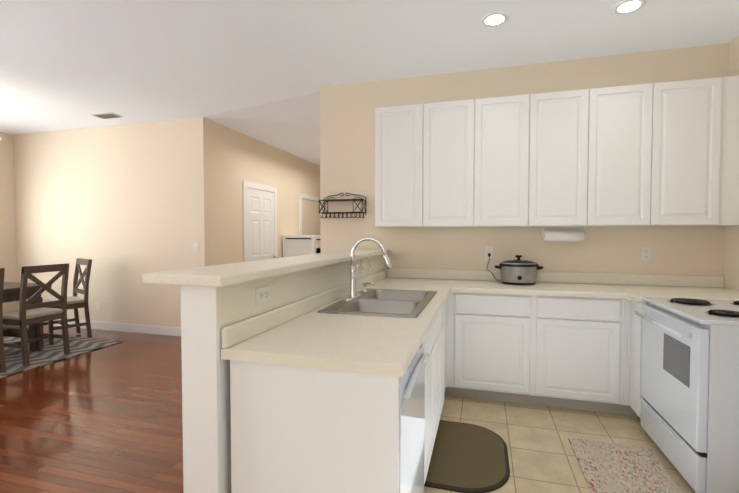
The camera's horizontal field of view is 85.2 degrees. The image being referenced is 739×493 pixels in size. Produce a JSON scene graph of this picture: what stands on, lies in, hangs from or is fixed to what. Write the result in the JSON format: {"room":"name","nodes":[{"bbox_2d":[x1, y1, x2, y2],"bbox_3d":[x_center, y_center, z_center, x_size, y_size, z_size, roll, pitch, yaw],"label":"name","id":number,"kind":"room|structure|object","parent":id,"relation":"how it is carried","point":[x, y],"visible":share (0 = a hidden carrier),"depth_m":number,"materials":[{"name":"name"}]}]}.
{"room":"kitchen","nodes":[
{"label":"kitchen","id":0,"kind":"room"},
{"bbox_2d":[0,132,17,312],"bbox_3d":[-6.304,-0.160,2.755,0.120,2.820,6.860,0,2,16],"label":"wall","id":1,"kind":"structure","parent":0,"point":[8,258],"depth_m":5.94,"materials":[{"name":"beige paint"}]},
{"bbox_2d":[0,325,183,492],"bbox_3d":[-2.904,1.231,4.246,5.875,0.050,11.740,0,2,16],"label":"floor","id":2,"kind":"structure","parent":0,"point":[107,419],"depth_m":2.88,"materials":[{"name":"brown wood"}]},
{"bbox_2d":[0,336,121,377],"bbox_3d":[-4.549,1.212,3.838,2.230,0.010,3.020,0,2,16],"label":"area rug","id":3,"kind":"object","parent":2,"relation":"on","point":[49,354],"visible":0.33,"depth_m":4.54,"materials":[{"name":"grey fabric"}]},
{"bbox_2d":[0,268,5,372],"bbox_3d":[-3.756,0.710,3.687,0.470,1.000,0.450,0,2,16],"label":"dining chair","id":4,"kind":"object","parent":3,"relation":"on","point":[2,351],"visible":1,"depth_m":3.83,"materials":[{"name":"brown wood"}]},
{"bbox_2d":[2,282,51,350],"bbox_3d":[-4.414,0.829,3.882,1.000,0.749,1.900,0,2,16],"label":"dining table","id":5,"kind":"object","parent":3,"relation":"on","point":[11,291],"visible":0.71,"depth_m":4.54,"materials":[{"name":"brown wood"}]},
{"bbox_2d":[2,263,69,365],"bbox_3d":[-3.587,0.692,4.283,0.470,1.000,0.450,0,2,16],"label":"dining chair","id":6,"kind":"object","parent":3,"relation":"on","point":[26,314],"visible":0.96,"depth_m":4.20,"materials":[{"name":"brown wood"}]},
{"bbox_2d":[43,258,91,344],"bbox_3d":[-3.855,0.668,5.090,0.450,1.000,0.470,1,2,38],"label":"dining chair","id":7,"kind":"object","parent":3,"relation":"on","point":[74,302],"visible":0.65,"depth_m":5.10,"materials":[{"name":"brown wood"}]},
{"bbox_2d":[283,235,320,256],"bbox_3d":[-1.138,0.453,7.325,0.651,1.320,0.711,0,2,16],"label":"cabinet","id":8,"kind":"object","parent":2,"relation":"on","point":[296,245],"visible":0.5,"depth_m":7.02,"materials":[{"name":"white"}]},
{"bbox_2d":[13,117,210,327],"bbox_3d":[-3.751,-0.247,5.658,3.450,2.820,0.120,0,2,16],"label":"wall","id":9,"kind":"structure","parent":0,"point":[124,207],"depth_m":5.50,"materials":[{"name":"beige paint"}]},
{"bbox_2d":[96,302,99,310],"bbox_3d":[-3.813,0.844,5.640,0.072,0.116,0.009,0,2,16],"label":"outlet","id":10,"kind":"object","parent":9,"relation":"attached to","point":[97,306],"visible":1,"depth_m":5.64,"materials":[{"name":"white plastic"}]},
{"bbox_2d":[47,319,180,335],"bbox_3d":[-3.712,1.110,5.618,3.330,0.110,0.013,0,2,16],"label":"baseboard","id":11,"kind":"structure","parent":9,"relation":"attached to","point":[150,329],"depth_m":5.48,"materials":[{"name":"white wood"}]},
{"bbox_2d":[193,243,197,251],"bbox_3d":[-2.235,0.008,5.166,0.072,0.116,0.012,0,2,16],"label":"light switch","id":12,"kind":"object","parent":9,"relation":"attached to","point":[195,247],"visible":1,"depth_m":5.17,"materials":[{"name":"white plastic"}]},
{"bbox_2d":[209,120,319,265],"bbox_3d":[-1.501,-0.302,7.494,0.120,2.820,4.640,0,2,16],"label":"wall","id":13,"kind":"structure","parent":0,"point":[237,158],"depth_m":6.00,"materials":[{"name":"beige paint"}]},
{"bbox_2d":[243,180,277,261],"bbox_3d":[-1.701,0.075,6.434,0.076,2.130,1.000,0,2,16],"label":"door","id":14,"kind":"structure","parent":13,"relation":"attached to","point":[259,224],"depth_m":6.37,"materials":[{"name":"white wood"}]},
{"bbox_2d":[299,193,317,234],"bbox_3d":[-1.228,0.022,8.206,0.021,2.130,0.900,0,2,16],"label":"door frame","id":15,"kind":"structure","parent":13,"relation":"attached to","point":[308,197],"depth_m":7.81,"materials":[{"name":"white wood"}]},
{"bbox_2d":[142,249,389,492],"bbox_3d":[-0.318,0.657,2.705,0.340,1.190,2.618,0,2,16],"label":"wall","id":16,"kind":"structure","parent":0,"point":[215,299],"depth_m":1.50,"materials":[{"name":"white paint"}]},
{"bbox_2d":[255,285,270,305],"bbox_3d":[-0.461,0.212,1.751,0.009,0.072,0.116,0,2,16],"label":"outlet","id":17,"kind":"object","parent":16,"relation":"attached to","point":[262,295],"visible":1,"depth_m":1.74,"materials":[{"name":"white plastic"}]},
{"bbox_2d":[361,258,363,272],"bbox_3d":[-0.051,0.152,3.197,0.009,0.116,0.072,0,2,16],"label":"outlet","id":18,"kind":"object","parent":16,"relation":"attached to","point":[362,265],"visible":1,"depth_m":3.18,"materials":[{"name":"white plastic"}]},
{"bbox_2d":[368,257,370,270],"bbox_3d":[0.002,0.143,3.385,0.009,0.116,0.072,0,2,16],"label":"outlet","id":19,"kind":"object","parent":16,"relation":"attached to","point":[369,263],"visible":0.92,"depth_m":3.37,"materials":[{"name":"white plastic"}]},
{"bbox_2d":[0,0,738,165],"bbox_3d":[-1.487,-1.641,3.758,8.820,0.080,11.740,0,2,16],"label":"ceiling","id":20,"kind":"structure","parent":0,"point":[264,71],"depth_m":3.20,"materials":[{"name":"white paint"}]},
{"bbox_2d":[92,113,122,118],"bbox_3d":[-3.279,-1.632,5.026,0.320,0.012,0.170,0,2,16],"label":"ceiling vent","id":21,"kind":"object","parent":20,"relation":"in","point":[107,115],"visible":0.98,"depth_m":5.00,"materials":[{"name":"silver metal"}]},
{"bbox_2d":[481,12,508,26],"bbox_3d":[0.866,-1.566,2.782,0.188,0.009,0.188,0,2,16],"label":"recessed light","id":22,"kind":"object","parent":20,"relation":"in","point":[495,19],"visible":1,"depth_m":2.77,"materials":[{"name":"white"}]},
{"bbox_2d":[612,0,646,14],"bbox_3d":[1.693,-1.561,2.621,0.188,0.009,0.188,0,2,16],"label":"recessed light","id":23,"kind":"object","parent":20,"relation":"in","point":[626,7],"visible":1,"depth_m":2.62,"materials":[{"name":"white"}]},
{"bbox_2d":[320,43,728,276],"bbox_3d":[1.220,-0.187,3.670,3.540,2.820,0.120,0,2,16],"label":"wall","id":24,"kind":"structure","parent":0,"point":[347,138],"depth_m":3.61,"materials":[{"name":"beige paint"}]},
{"bbox_2d":[319,193,365,217],"bbox_3d":[-0.266,-0.407,3.942,0.447,0.255,0.145,0,2,16],"label":"wall shelf","id":25,"kind":"object","parent":24,"relation":"attached to","point":[334,213],"visible":1,"depth_m":3.94,"materials":[{"name":"black metal"}]},
{"bbox_2d":[375,103,430,227],"bbox_3d":[0.323,-0.711,3.682,0.484,1.068,0.307,0,2,16],"label":"upper cabinet","id":26,"kind":"object","parent":24,"relation":"attached to","point":[403,132],"depth_m":3.53,"materials":[{"name":"white wood"}]},
{"bbox_2d":[431,98,482,226],"bbox_3d":[0.712,-0.708,3.572,0.539,1.068,0.307,0,2,16],"label":"upper cabinet","id":27,"kind":"object","parent":24,"relation":"attached to","point":[456,126],"depth_m":3.41,"materials":[{"name":"white wood"}]},
{"bbox_2d":[485,246,492,258],"bbox_3d":[1.086,0.053,3.647,0.072,0.116,0.009,0,2,16],"label":"outlet","id":28,"kind":"object","parent":24,"relation":"attached to","point":[488,249],"visible":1,"depth_m":3.65,"materials":[{"name":"white plastic"}]},
{"bbox_2d":[483,93,538,226],"bbox_3d":[1.126,-0.705,3.455,0.538,1.068,0.307,0,2,16],"label":"upper cabinet","id":29,"kind":"object","parent":24,"relation":"attached to","point":[510,123],"depth_m":3.29,"materials":[{"name":"white wood"}]},
{"bbox_2d":[539,88,598,226],"bbox_3d":[1.540,-0.701,3.338,0.539,1.068,0.307,0,2,16],"label":"upper cabinet","id":30,"kind":"object","parent":24,"relation":"attached to","point":[568,120],"depth_m":3.17,"materials":[{"name":"white wood"}]},
{"bbox_2d":[599,82,666,225],"bbox_3d":[1.954,-0.698,3.220,0.538,1.068,0.307,0,2,16],"label":"upper cabinet","id":31,"kind":"object","parent":24,"relation":"attached to","point":[660,154],"depth_m":3.05,"materials":[{"name":"white wood"}]},
{"bbox_2d":[542,226,584,241],"bbox_3d":[1.616,-0.104,3.347,0.327,0.126,0.088,0,2,16],"label":"paper towel roll","id":32,"kind":"object","parent":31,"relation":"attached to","point":[563,236],"visible":1,"depth_m":3.32,"materials":[{"name":"white paper"}]},
{"bbox_2d":[641,247,650,260],"bbox_3d":[2.279,0.064,3.309,0.072,0.116,0.009,0,2,16],"label":"outlet","id":33,"kind":"object","parent":24,"relation":"attached to","point":[645,253],"visible":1,"depth_m":3.31,"materials":[{"name":"white plastic"}]},
{"bbox_2d":[663,76,738,225],"bbox_3d":[2.424,-0.694,3.088,0.654,1.068,0.307,0,2,16],"label":"upper cabinet","id":34,"kind":"object","parent":24,"relation":"attached to","point":[701,116],"depth_m":2.93,"materials":[{"name":"white wood"}]},
{"bbox_2d":[423,395,695,492],"bbox_3d":[0.615,1.344,0.487,2.945,0.050,6.420,0,2,16],"label":"floor","id":35,"kind":"structure","parent":0,"point":[542,457],"depth_m":2.67,"materials":[{"name":"beige tile"}]},
{"bbox_2d":[298,302,445,492],"bbox_3d":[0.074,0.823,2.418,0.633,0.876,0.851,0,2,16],"label":"base cabinet","id":36,"kind":"object","parent":35,"relation":"on","point":[348,422],"depth_m":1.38,"materials":[{"name":"white wood"}]},
{"bbox_2d":[399,339,428,492],"bbox_3d":[-0.101,0.845,1.713,0.641,0.870,0.594,0,2,16],"label":"dishwasher","id":37,"kind":"object","parent":35,"relation":"on","point":[411,422],"visible":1,"depth_m":1.58,"materials":[{"name":"white metal"}]},
{"bbox_2d":[446,294,449,395],"bbox_3d":[0.280,0.801,3.147,0.633,0.876,0.378,0,2,16],"label":"base cabinet","id":38,"kind":"object","parent":35,"relation":"on","point":[448,299],"depth_m":3.24,"materials":[{"name":"white wood"}]},
{"bbox_2d":[424,420,509,492],"bbox_3d":[0.597,1.252,2.444,0.472,0.014,0.780,0,2,16],"label":"mat","id":39,"kind":"object","parent":35,"relation":"on","point":[468,458],"visible":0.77,"depth_m":2.34,"materials":[{"name":"brown rubber"}]},
{"bbox_2d":[462,293,537,404],"bbox_3d":[1.037,0.794,3.397,0.584,0.876,0.552,0,2,16],"label":"base cabinet","id":40,"kind":"object","parent":35,"relation":"on","point":[498,329],"depth_m":3.13,"materials":[{"name":"white wood"}]},
{"bbox_2d":[221,268,738,376],"bbox_3d":[1.117,0.323,2.307,2.743,0.130,2.583,0,2,16],"label":"countertop","id":41,"kind":"structure","parent":40,"relation":"on","point":[302,333],"depth_m":1.98,"materials":[{"name":"laminate"}]},
{"bbox_2d":[343,237,391,300],"bbox_3d":[0.003,0.135,2.547,0.291,0.391,0.250,0,2,16],"label":"gooseneck faucet","id":42,"kind":"object","parent":41,"relation":"on","point":[353,294],"visible":1,"depth_m":2.56,"materials":[{"name":"silver metal"}]},
{"bbox_2d":[317,288,436,317],"bbox_3d":[0.104,0.421,2.527,0.535,0.178,0.930,0,2,16],"label":"double-bowl sink","id":43,"kind":"object","parent":41,"relation":"in","point":[394,303],"visible":0.4,"depth_m":2.50,"materials":[{"name":"silver metal"}]},
{"bbox_2d":[362,282,373,291],"bbox_3d":[-0.011,0.285,2.831,0.092,0.073,0.039,0,2,16],"label":"soap dispenser","id":44,"kind":"object","parent":43,"relation":"on","point":[364,287],"visible":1,"depth_m":2.83,"materials":[{"name":"silver metal"}]},
{"bbox_2d":[494,255,543,284],"bbox_3d":[1.258,0.194,3.391,0.391,0.242,0.262,0,2,16],"label":"slow cooker","id":45,"kind":"object","parent":41,"relation":"on","point":[518,271],"visible":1,"depth_m":3.31,"materials":[{"name":"silver metal"}]},
{"bbox_2d":[487,253,498,280],"bbox_3d":[1.123,0.183,3.579,0.156,0.239,0.108,0,2,16],"label":"cord","id":46,"kind":"object","parent":45,"relation":"attached to","point":[489,254],"visible":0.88,"depth_m":3.63,"materials":[{"name":"black plastic"}]},
{"bbox_2d":[534,295,625,414],"bbox_3d":[1.610,0.799,3.235,0.607,0.876,0.552,0,2,16],"label":"base cabinet","id":47,"kind":"object","parent":35,"relation":"on","point":[580,342],"depth_m":2.97,"materials":[{"name":"white wood"}]},
{"bbox_2d":[568,438,683,492],"bbox_3d":[1.302,1.275,1.800,0.460,0.006,1.585,0,2,16],"label":"runner rug","id":48,"kind":"object","parent":35,"relation":"on","point":[606,467],"visible":1,"depth_m":2.27,"materials":[{"name":"beige fabric"}]},
{"bbox_2d":[626,299,648,419],"bbox_3d":[2.223,0.815,2.694,0.817,0.876,0.192,0,2,16],"label":"base cabinet","id":49,"kind":"object","parent":35,"relation":"on","point":[633,322],"depth_m":2.83,"materials":[{"name":"white wood"}]},
{"bbox_2d":[634,297,738,492],"bbox_3d":[2.068,0.716,2.238,0.843,1.099,0.760,0,2,16],"label":"range","id":50,"kind":"object","parent":35,"relation":"on","point":[690,386],"visible":1,"depth_m":2.05,"materials":[{"name":"white metal"}]},
{"bbox_2d":[723,35,738,290],"bbox_3d":[1.974,-0.079,0.059,0.120,2.820,6.420,0,2,16],"label":"wall","id":51,"kind":"structure","parent":0,"point":[731,259],"depth_m":3.06,"materials":[{"name":"beige paint"}]}
]}

